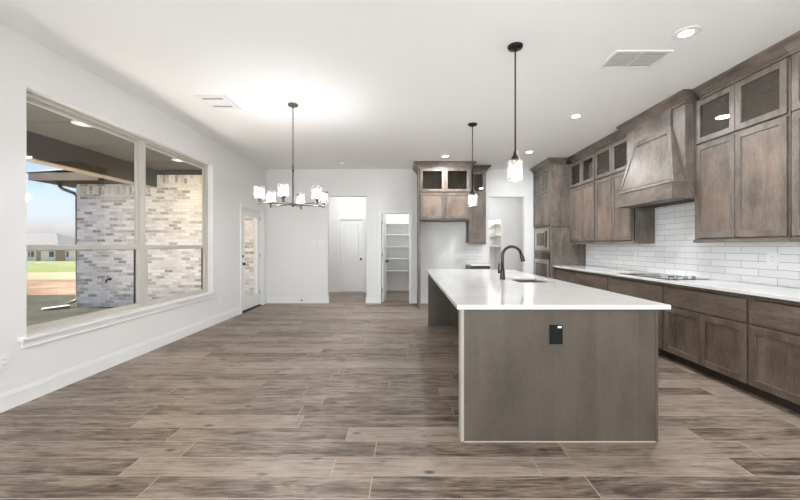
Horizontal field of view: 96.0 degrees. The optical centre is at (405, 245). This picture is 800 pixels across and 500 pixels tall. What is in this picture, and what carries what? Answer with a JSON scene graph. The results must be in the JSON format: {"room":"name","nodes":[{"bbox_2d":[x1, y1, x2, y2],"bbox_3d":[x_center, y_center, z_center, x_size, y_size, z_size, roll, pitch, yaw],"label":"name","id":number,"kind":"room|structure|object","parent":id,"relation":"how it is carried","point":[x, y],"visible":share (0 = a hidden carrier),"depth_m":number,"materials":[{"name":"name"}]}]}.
{"room":"kitchen","nodes":[
{"label":"kitchen","id":0,"kind":"room"},
{"bbox_2d":[26,168,71,172],"bbox_3d":[-5.820,-2.300,10.955,5.040,1.400,6.090,0,0,0],"label":"wing roof","id":1,"kind":"structure","parent":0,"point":[57,169],"depth_m":7.99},
{"bbox_2d":[0,22,265,393],"bbox_3d":[-3.245,-0.224,3.250,0.150,3.048,15.500,0,0,0],"label":"wall","id":2,"kind":"structure","parent":0,"point":[25,64],"depth_m":3.52,"materials":[{"name":"paint"}]},
{"bbox_2d":[0,353,8,370],"bbox_3d":[-3.166,0.915,2.835,0.009,0.118,0.075,0,0,0],"label":"wall outlet","id":3,"kind":"object","parent":2,"relation":"attached to","point":[4,359],"visible":1,"depth_m":2.84,"materials":[{"name":"white plastic"}]},
{"bbox_2d":[26,122,133,145],"bbox_3d":[-4.595,-1.786,2.760,2.530,0.007,9.780,0,0,0],"label":"trim","id":4,"kind":"structure","parent":2,"relation":"attached to","point":[26,122],"depth_m":6.41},
{"bbox_2d":[26,91,142,333],"bbox_3d":[-3.288,-0.287,3.733,0.092,2.085,1.453,0,0,0],"label":"window","id":5,"kind":"structure","parent":2,"relation":"in","point":[31,98],"depth_m":4.02,"materials":[{"name":"plastic"}]},
{"bbox_2d":[17,291,217,348],"bbox_3d":[-3.197,0.770,4.460,0.145,0.030,3.046,0,0,0],"label":"trim","id":6,"kind":"structure","parent":2,"relation":"attached to","point":[30,336],"depth_m":3.75,"materials":[{"name":"paint"}]},
{"bbox_2d":[0,297,266,412],"bbox_3d":[-3.163,1.228,1.840,0.015,0.145,12.680,0,0,0],"label":"baseboard","id":7,"kind":"structure","parent":2,"relation":"attached to","point":[10,399],"depth_m":3.67,"materials":[{"name":"paint"}]},
{"bbox_2d":[143,139,207,306],"bbox_3d":[-3.288,-0.287,5.186,0.092,2.085,1.453,0,0,0],"label":"window","id":8,"kind":"structure","parent":2,"relation":"in","point":[146,144],"depth_m":5.18,"materials":[{"name":"plastic"}]},
{"bbox_2d":[242,207,261,312],"bbox_3d":[-3.227,0.269,7.415,0.186,2.063,0.966,0,0,0],"label":"door","id":9,"kind":"structure","parent":2,"relation":"in","point":[253,301],"depth_m":7.73,"materials":[{"name":"paint"}]},
{"bbox_2d":[240,203,263,313],"bbox_3d":[-3.158,0.238,7.415,0.024,2.123,1.086,0,0,0],"label":"trim","id":10,"kind":"structure","parent":2,"relation":"attached to","point":[241,204],"depth_m":7.17,"materials":[{"name":"paint"}]},
{"bbox_2d":[329,197,365,286],"bbox_3d":[-1.985,-0.224,10.230,2.370,3.048,0.120,0,0,0],"label":"wall","id":11,"kind":"structure","parent":0,"point":[338,206],"depth_m":10.17,"materials":[{"name":"paint"}]},
{"bbox_2d":[329,287,337,291],"bbox_3d":[-1.985,1.228,10.162,2.370,0.145,0.015,0,0,0],"label":"baseboard","id":12,"kind":"structure","parent":11,"relation":"attached to","point":[331,289],"depth_m":10.16,"materials":[{"name":"paint"}]},
{"bbox_2d":[340,220,362,291],"bbox_3d":[-1.535,0.277,10.165,0.640,2.023,0.101,0,0,0],"label":"door","id":13,"kind":"structure","parent":11,"relation":"in","point":[351,231],"depth_m":10.18,"materials":[{"name":"paint"}]},
{"bbox_2d":[338,217,365,291],"bbox_3d":[-1.535,0.246,10.158,0.786,2.108,0.024,0,0,0],"label":"trim","id":14,"kind":"structure","parent":11,"relation":"attached to","point":[339,218],"depth_m":10.15,"materials":[{"name":"paint"}]},
{"bbox_2d":[381,214,381,290],"bbox_3d":[-0.750,-0.224,9.500,0.100,3.048,2.400,0,0,0],"label":"wall","id":15,"kind":"structure","parent":0,"point":[381,214],"depth_m":10.29,"materials":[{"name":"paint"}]},
{"bbox_2d":[382,214,408,285],"bbox_3d":[-0.040,-0.224,10.560,1.320,3.048,0.120,0,0,0],"label":"wall","id":16,"kind":"structure","parent":0,"point":[392,278],"depth_m":10.50,"materials":[{"name":"paint"}]},
{"bbox_2d":[381,234,408,236],"bbox_3d":[-0.040,-0.300,10.299,1.316,0.060,0.398,0,0,0],"label":"shelf","id":17,"kind":"object","parent":16,"relation":"attached to","point":[387,235],"visible":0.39,"depth_m":10.48,"materials":[{"name":"paint"}]},
{"bbox_2d":[381,223,408,225],"bbox_3d":[-0.040,-0.615,10.299,1.316,0.060,0.398,0,0,0],"label":"shelf","id":18,"kind":"object","parent":16,"relation":"attached to","point":[387,224],"visible":0.39,"depth_m":10.47,"materials":[{"name":"paint"}]},
{"bbox_2d":[381,270,408,271],"bbox_3d":[-0.040,0.720,10.299,1.316,0.060,0.398,0,0,0],"label":"shelf","id":19,"kind":"object","parent":16,"relation":"attached to","point":[381,270],"visible":0.39,"depth_m":10.14,"materials":[{"name":"paint"}]},
{"bbox_2d":[381,258,408,259],"bbox_3d":[-0.040,0.385,10.299,1.316,0.060,0.398,0,0,0],"label":"shelf","id":20,"kind":"object","parent":16,"relation":"attached to","point":[381,258],"visible":0.39,"depth_m":10.22,"materials":[{"name":"paint"}]},
{"bbox_2d":[381,246,408,247],"bbox_3d":[-0.040,0.040,10.299,1.316,0.060,0.398,0,0,0],"label":"shelf","id":21,"kind":"object","parent":16,"relation":"attached to","point":[381,246],"visible":0.39,"depth_m":10.10,"materials":[{"name":"paint"}]},
{"bbox_2d":[386,286,408,290],"bbox_3d":[-0.040,1.228,10.492,1.320,0.145,0.015,0,0,0],"label":"baseboard","id":22,"kind":"structure","parent":16,"relation":"attached to","point":[388,288],"depth_m":10.49,"materials":[{"name":"paint"}]},
{"bbox_2d":[0,291,799,499],"bbox_3d":[0.215,1.360,3.175,7.070,0.120,15.650,0,0,0],"label":"floor","id":23,"kind":"structure","parent":0,"point":[347,397],"depth_m":2.55,"materials":[{"name":"brown wood"}]},
{"bbox_2d":[413,161,475,307],"bbox_3d":[0.801,-0.223,7.789,1.293,3.046,0.778,0,0,0],"label":"surround","id":24,"kind":"object","parent":23,"relation":"on","point":[443,187],"visible":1,"depth_m":7.48,"materials":[{"name":"brown wood"}]},
{"bbox_2d":[466,265,489,268],"bbox_3d":[1.558,0.860,7.850,0.404,0.880,0.656,0,0,0],"label":"base cabinet","id":25,"kind":"object","parent":23,"relation":"on","point":[467,266],"visible":0.2,"depth_m":7.54,"materials":[{"name":"brown wood"}]},
{"bbox_2d":[466,263,491,265],"bbox_3d":[1.571,0.402,7.835,0.429,0.032,0.670,0,0,0],"label":"countertop","id":26,"kind":"structure","parent":25,"relation":"on","point":[469,264],"depth_m":7.51,"materials":[{"name":"white stone"}]},
{"bbox_2d":[428,274,657,441],"bbox_3d":[1.017,0.858,4.154,1.310,0.884,3.541,0,0,0],"label":"kitchen island","id":27,"kind":"object","parent":23,"relation":"on","point":[600,384],"visible":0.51,"depth_m":2.39,"materials":[{"name":"brown wood"}]},
{"bbox_2d":[426,269,670,309],"bbox_3d":[1.034,0.401,4.166,1.399,0.030,3.628,0,0,0],"label":"island countertop","id":28,"kind":"structure","parent":27,"relation":"on","point":[467,289],"depth_m":2.83,"materials":[{"name":"white stone"}]},
{"bbox_2d":[498,245,524,279],"bbox_3d":[1.220,0.188,4.160,0.319,0.395,0.068,0,0,0],"label":"faucet","id":29,"kind":"object","parent":28,"relation":"on","point":[501,271],"visible":1,"depth_m":4.15,"materials":[{"name":"metal"}]},
{"bbox_2d":[513,280,546,282],"bbox_3d":[1.398,0.528,4.130,0.420,0.222,0.684,0,0,0],"label":"sink","id":30,"kind":"object","parent":28,"relation":"in","point":[519,281],"visible":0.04,"depth_m":4.47,"materials":[{"name":"metal"}]},
{"bbox_2d":[549,325,562,343],"bbox_3d":[0.994,0.587,2.384,0.088,0.128,0.009,0,0,0],"label":"island outlet","id":31,"kind":"object","parent":27,"relation":"attached to","point":[555,331],"visible":1,"depth_m":2.38,"materials":[{"name":"black plastic"}]},
{"bbox_2d":[530,158,585,278],"bbox_3d":[3.204,-0.223,7.640,0.788,3.046,1.070,0,0,0],"label":"oven tower","id":32,"kind":"object","parent":23,"relation":"on","point":[551,177],"visible":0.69,"depth_m":7.20,"materials":[{"name":"brown wood"}]},
{"bbox_2d":[533,252,548,277],"bbox_3d":[2.855,0.486,7.660,0.084,0.688,0.770,0,0,0],"label":"wall oven","id":33,"kind":"object","parent":32,"relation":"in","point":[541,264],"visible":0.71,"depth_m":7.59,"materials":[{"name":"silver glass"}]},
{"bbox_2d":[535,228,548,250],"bbox_3d":[2.885,-0.139,7.660,0.023,0.463,0.770,0,0,0],"label":"microwave","id":34,"kind":"object","parent":32,"relation":"in","point":[541,235],"visible":1,"depth_m":7.59,"materials":[{"name":"metal"}]},
{"bbox_2d":[554,267,575,283],"bbox_3d":[3.273,0.860,6.747,0.645,0.880,0.893,0,0,0],"label":"base cabinet","id":35,"kind":"object","parent":23,"relation":"on","point":[567,275],"visible":0.19,"depth_m":6.70,"materials":[{"name":"brown wood"}]},
{"bbox_2d":[575,270,608,290],"bbox_3d":[3.273,0.860,5.785,0.645,0.880,1.028,0,0,0],"label":"base cabinet","id":36,"kind":"object","parent":23,"relation":"on","point":[594,280],"visible":0.13,"depth_m":5.73,"materials":[{"name":"brown wood"}]},
{"bbox_2d":[608,275,671,358],"bbox_3d":[3.273,0.860,4.705,0.645,0.880,1.128,0,0,0],"label":"base cabinet","id":37,"kind":"object","parent":23,"relation":"on","point":[643,289],"visible":0.26,"depth_m":4.44,"materials":[{"name":"brown wood"}]},
{"bbox_2d":[664,283,758,395],"bbox_3d":[3.273,0.860,3.627,0.645,0.880,1.023,0,0,0],"label":"base cabinet","id":38,"kind":"object","parent":23,"relation":"on","point":[706,331],"visible":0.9,"depth_m":3.51,"materials":[{"name":"brown wood"}]},
{"bbox_2d":[749,295,799,412],"bbox_3d":[3.273,0.860,2.598,0.645,0.880,1.033,0,0,0],"label":"base cabinet","id":39,"kind":"object","parent":23,"relation":"on","point":[774,327],"visible":0.97,"depth_m":2.88,"materials":[{"name":"brown wood"}]},
{"bbox_2d":[553,265,799,301],"bbox_3d":[3.261,0.402,4.627,0.658,0.032,5.133,0,0,0],"label":"countertop","id":40,"kind":"structure","parent":39,"relation":"on","point":[770,291],"depth_m":3.61,"materials":[{"name":"white stone"}]},
{"bbox_2d":[620,273,708,279],"bbox_3d":[3.235,0.367,4.590,0.470,0.036,0.940,0,0,0],"label":"cooktop","id":41,"kind":"object","parent":40,"relation":"in","point":[652,275],"visible":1,"depth_m":4.46,"materials":[{"name":"black glass"}]},
{"bbox_2d":[0,0,799,168],"bbox_3d":[0.215,-1.873,3.175,7.070,0.250,15.650,0,0,0],"label":"ceiling","id":42,"kind":"structure","parent":0,"point":[374,84],"depth_m":3.39,"materials":[{"name":"paint"}]},
{"bbox_2d":[194,95,241,109],"bbox_3d":[-2.280,-1.742,4.385,0.360,0.012,0.430,0,0,0],"label":"ceiling vent","id":43,"kind":"object","parent":42,"relation":"in","point":[216,102],"visible":1,"depth_m":4.37,"materials":[{"name":"white plastic"}]},
{"bbox_2d":[254,102,327,208],"bbox_3d":[-1.395,-1.116,4.442,0.798,1.264,0.891,0,0,0],"label":"chandelier","id":44,"kind":"object","parent":42,"relation":"hanging from","point":[259,192],"visible":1,"depth_m":4.40,"materials":[{"name":"white glass"}]},
{"bbox_2d":[468,122,477,206],"bbox_3d":[0.953,-1.156,5.157,0.140,1.182,0.140,0,0,45],"label":"pendant light","id":45,"kind":"object","parent":42,"relation":"hanging from","point":[473,124],"visible":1,"depth_m":5.14,"materials":[{"name":"white"}]},
{"bbox_2d":[507,42,523,182],"bbox_3d":[0.955,-1.156,3.147,0.140,1.182,0.140,0,0,45],"label":"pendant light","id":46,"kind":"object","parent":42,"relation":"hanging from","point":[514,47],"visible":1,"depth_m":3.14,"materials":[{"name":"brown metal"}]},
{"bbox_2d":[568,113,583,118],"bbox_3d":[2.285,-1.743,4.840,0.196,0.008,0.196,0,0,0],"label":"recessed light","id":47,"kind":"object","parent":42,"relation":"in","point":[578,115],"visible":1,"depth_m":4.84,"materials":[{"name":"white"}]},
{"bbox_2d":[598,50,673,67],"bbox_3d":[2.130,-1.741,3.360,0.510,0.014,0.310,0,0,0],"label":"ceiling vent","id":48,"kind":"object","parent":42,"relation":"in","point":[619,58],"visible":1,"depth_m":3.33,"materials":[{"name":"white plastic"}]},
{"bbox_2d":[672,25,701,39],"bbox_3d":[2.297,-1.743,2.950,0.196,0.008,0.196,0,0,0],"label":"recessed light","id":49,"kind":"object","parent":42,"relation":"in","point":[687,32],"visible":1,"depth_m":2.94,"materials":[{"name":"white plastic"}]},
{"bbox_2d":[266,169,533,296],"bbox_3d":[0.215,-0.224,8.240,6.770,3.048,0.120,0,0,0],"label":"wall","id":50,"kind":"structure","parent":0,"point":[295,267],"depth_m":8.18,"materials":[{"name":"paint"}]},
{"bbox_2d":[267,296,427,302],"bbox_3d":[-0.142,1.228,8.232,6.025,0.145,0.135,0,0,0],"label":"baseboard","id":51,"kind":"structure","parent":50,"relation":"attached to","point":[269,299],"depth_m":8.16,"materials":[{"name":"paint"}]},
{"bbox_2d":[382,215,388,301],"bbox_3d":[-0.521,0.284,8.557,0.167,2.008,0.633,0,0,3],"label":"door","id":52,"kind":"structure","parent":50,"relation":"in","point":[384,261],"depth_m":8.29,"materials":[{"name":"paint"}]},
{"bbox_2d":[378,210,411,302],"bbox_3d":[-0.250,0.246,8.168,0.780,2.108,0.024,0,0,0],"label":"trim","id":53,"kind":"structure","parent":50,"relation":"attached to","point":[380,212],"depth_m":8.16,"materials":[{"name":"paint"}]},
{"bbox_2d":[466,243,482,262],"bbox_3d":[1.552,0.157,8.177,0.391,0.456,0.009,0,0,0],"label":"tile backsplash","id":54,"kind":"structure","parent":50,"relation":"attached to","point":[470,258],"depth_m":8.17,"materials":[{"name":"white tile"}]},
{"bbox_2d":[466,165,490,243],"bbox_3d":[1.599,-0.891,7.971,0.486,1.710,0.411,0,0,0],"label":"upper cabinet","id":55,"kind":"object","parent":50,"relation":"attached to","point":[476,227],"visible":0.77,"depth_m":7.85,"materials":[{"name":"brown wood"}]},
{"bbox_2d":[489,220,494,268],"bbox_3d":[2.560,-0.224,10.950,2.080,3.048,0.100,0,0,0],"label":"wall","id":56,"kind":"structure","parent":0,"point":[491,230],"depth_m":10.90,"materials":[{"name":"paint"}]},
{"bbox_2d":[495,220,499,268],"bbox_3d":[2.740,-0.224,10.600,0.080,3.048,0.600,0,0,0],"label":"wall","id":57,"kind":"structure","parent":0,"point":[497,228],"depth_m":10.62,"materials":[{"name":"paint"}]},
{"bbox_2d":[489,197,522,271],"bbox_3d":[2.560,-0.224,10.250,2.080,3.048,0.100,0,0,0],"label":"wall","id":58,"kind":"structure","parent":0,"point":[510,208],"depth_m":10.20,"materials":[{"name":"paint"}]},
{"bbox_2d":[489,217,503,252],"bbox_3d":[2.375,0.246,10.188,0.786,2.108,0.024,0,0,0],"label":"trim","id":59,"kind":"structure","parent":58,"relation":"attached to","point":[490,218],"depth_m":10.18,"materials":[{"name":"paint"}]},
{"bbox_2d":[587,202,792,287],"bbox_3d":[3.675,-0.224,3.250,0.150,3.048,15.500,0,0,0],"label":"wall","id":60,"kind":"structure","parent":0,"point":[689,202],"depth_m":5.20,"materials":[{"name":"paint"}]},
{"bbox_2d":[568,146,595,243],"bbox_3d":[3.390,-0.891,6.710,0.400,1.710,0.960,0,0,0],"label":"upper cabinet","id":61,"kind":"object","parent":60,"relation":"attached to","point":[582,167],"visible":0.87,"depth_m":6.64,"materials":[{"name":"brown wood"}]},
{"bbox_2d":[590,130,654,243],"bbox_3d":[3.390,-0.891,5.713,0.400,1.710,1.035,0,0,0],"label":"upper cabinet","id":62,"kind":"object","parent":60,"relation":"attached to","point":[613,225],"visible":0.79,"depth_m":5.64,"materials":[{"name":"brown wood"}]},
{"bbox_2d":[616,89,699,207],"bbox_3d":[3.309,-1.146,4.646,0.574,1.202,1.278,0,0,0],"label":"range hood","id":63,"kind":"object","parent":60,"relation":"attached to","point":[660,169],"visible":0.8,"depth_m":4.39,"materials":[{"name":"brown wood"}]},
{"bbox_2d":[586,202,799,287],"bbox_3d":[3.595,-0.083,4.627,0.009,0.935,5.133,0,0,0],"label":"tile backsplash","id":64,"kind":"structure","parent":60,"relation":"attached to","point":[674,252],"depth_m":4.51,"materials":[{"name":"white tile"}]},
{"bbox_2d":[767,253,778,265],"bbox_3d":[3.586,0.130,3.520,0.009,0.118,0.120,0,0,0],"label":"outlet","id":65,"kind":"object","parent":64,"relation":"attached to","point":[772,258],"visible":1,"depth_m":3.51,"materials":[{"name":"white plastic"}]},
{"bbox_2d":[693,42,791,242],"bbox_3d":[3.390,-0.891,3.582,0.400,1.710,1.027,0,0,0],"label":"upper cabinet","id":66,"kind":"object","parent":60,"relation":"attached to","point":[743,113],"visible":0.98,"depth_m":3.46,"materials":[{"name":"brown wood"}]},
{"bbox_2d":[780,31,799,241],"bbox_3d":[3.390,-0.891,2.554,0.400,1.710,1.028,0,0,0],"label":"upper cabinet","id":67,"kind":"object","parent":60,"relation":"attached to","point":[791,43],"visible":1,"depth_m":3.02,"materials":[{"name":"brown wood"}]},
{"label":"outside","id":68,"kind":"structure","parent":0,"visible":0},
{"bbox_2d":[26,261,74,271],"bbox_3d":[-70.000,3.531,82.500,220.000,3.405,115.000,0,0,0],"label":"field","id":69,"kind":"structure","parent":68,"point":[31,266],"depth_m":38.53,"materials":[{"name":"green plant"}]},
{"bbox_2d":[26,233,74,260],"bbox_3d":[-81.500,0.107,86.150,45.000,6.414,13.700,0,0,0],"label":"house","id":70,"kind":"structure","parent":69,"relation":"on","point":[31,238],"depth_m":80.96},
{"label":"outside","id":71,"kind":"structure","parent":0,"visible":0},
{"bbox_2d":[26,272,75,278],"bbox_3d":[-40.000,1.878,21.250,80.000,0.502,7.500,0,0,0],"label":"field","id":72,"kind":"structure","parent":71,"point":[29,275],"depth_m":21.00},
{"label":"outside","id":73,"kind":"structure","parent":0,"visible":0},
{"bbox_2d":[26,279,75,294],"bbox_3d":[-36.685,1.683,14.050,66.630,0.486,6.900,0,0,0],"label":"field","id":74,"kind":"structure","parent":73,"point":[33,286],"depth_m":13.28,"materials":[{"name":"brown soil"}]},
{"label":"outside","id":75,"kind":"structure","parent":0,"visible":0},
{"bbox_2d":[26,295,114,325],"bbox_3d":[-31.685,1.590,-0.700,56.630,0.300,22.600,0,0,0],"label":"lawn","id":76,"kind":"structure","parent":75,"point":[34,304],"depth_m":8.16,"materials":[{"name":"green plant"}]},
{"bbox_2d":[42,305,69,310],"bbox_3d":[-7.980,1.405,8.210,0.212,0.069,0.467,0,0,45],"label":"block","id":77,"kind":"object","parent":76,"relation":"on","point":[61,306],"visible":1,"depth_m":8.16,"materials":[{"name":"concrete"}]},
{"bbox_2d":[76,175,253,306],"bbox_3d":[-5.548,-0.095,8.592,4.455,3.390,0.215,0,0,0],"label":"brick wall","id":78,"kind":"structure","parent":76,"relation":"on","point":[173,215],"depth_m":8.50,"materials":[{"name":"beige brick"}]},
{"bbox_2d":[28,172,97,187],"bbox_3d":[-7.560,-1.535,10.965,1.520,0.170,6.070,0,0,0],"label":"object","id":79,"kind":"structure","parent":78,"relation":"attached to","point":[39,175],"depth_m":7.93,"materials":[{"name":"paint"}]},
{"bbox_2d":[58,183,76,304],"bbox_3d":[-7.899,-0.036,8.432,0.089,2.837,0.378,0,0,35],"label":"downspout","id":80,"kind":"object","parent":78,"relation":"attached to","point":[60,186],"visible":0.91,"depth_m":8.52,"materials":[{"name":"metal"}]},
{"bbox_2d":[34,178,125,187],"bbox_3d":[-7.230,-1.480,10.975,2.140,0.040,6.050,0,0,0],"label":"trim","id":81,"kind":"structure","parent":78,"relation":"attached to","point":[70,183],"depth_m":8.28,"materials":[{"name":"paint"}]},
{"bbox_2d":[26,157,155,187],"bbox_3d":[-6.010,-1.377,2.240,0.240,0.017,12.480,0,0,0],"label":"trim","id":82,"kind":"structure","parent":78,"relation":"attached to","point":[28,159],"depth_m":6.55,"materials":[{"name":"paint"}]},
{"bbox_2d":[157,170,201,174],"bbox_3d":[-4.600,-1.732,8.485,2.540,0.113,0.029,0,0,0],"label":"trim","id":83,"kind":"structure","parent":78,"relation":"attached to","point":[159,172],"depth_m":8.47,"materials":[{"name":"paint"}]},
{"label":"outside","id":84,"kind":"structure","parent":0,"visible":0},
{"bbox_2d":[26,102,201,169],"bbox_3d":[-5.035,-1.870,2.250,3.430,0.160,12.500,0,0,0],"label":"ceiling","id":85,"kind":"structure","parent":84,"point":[70,133],"depth_m":5.99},
{"bbox_2d":[70,120,90,126],"bbox_3d":[-4.700,-1.777,5.240,0.270,0.024,0.270,0,0,0],"label":"recessed light","id":86,"kind":"object","parent":85,"relation":"in","point":[71,121],"visible":0.68,"depth_m":5.21,"materials":[{"name":"white plastic"}]},
{"bbox_2d":[26,130,156,186],"bbox_3d":[-6.010,-1.587,2.245,0.280,0.405,12.490,0,0,0],"label":"beam","id":87,"kind":"structure","parent":85,"relation":"attached to","point":[40,147],"depth_m":6.47,"materials":[{"name":"paint"}]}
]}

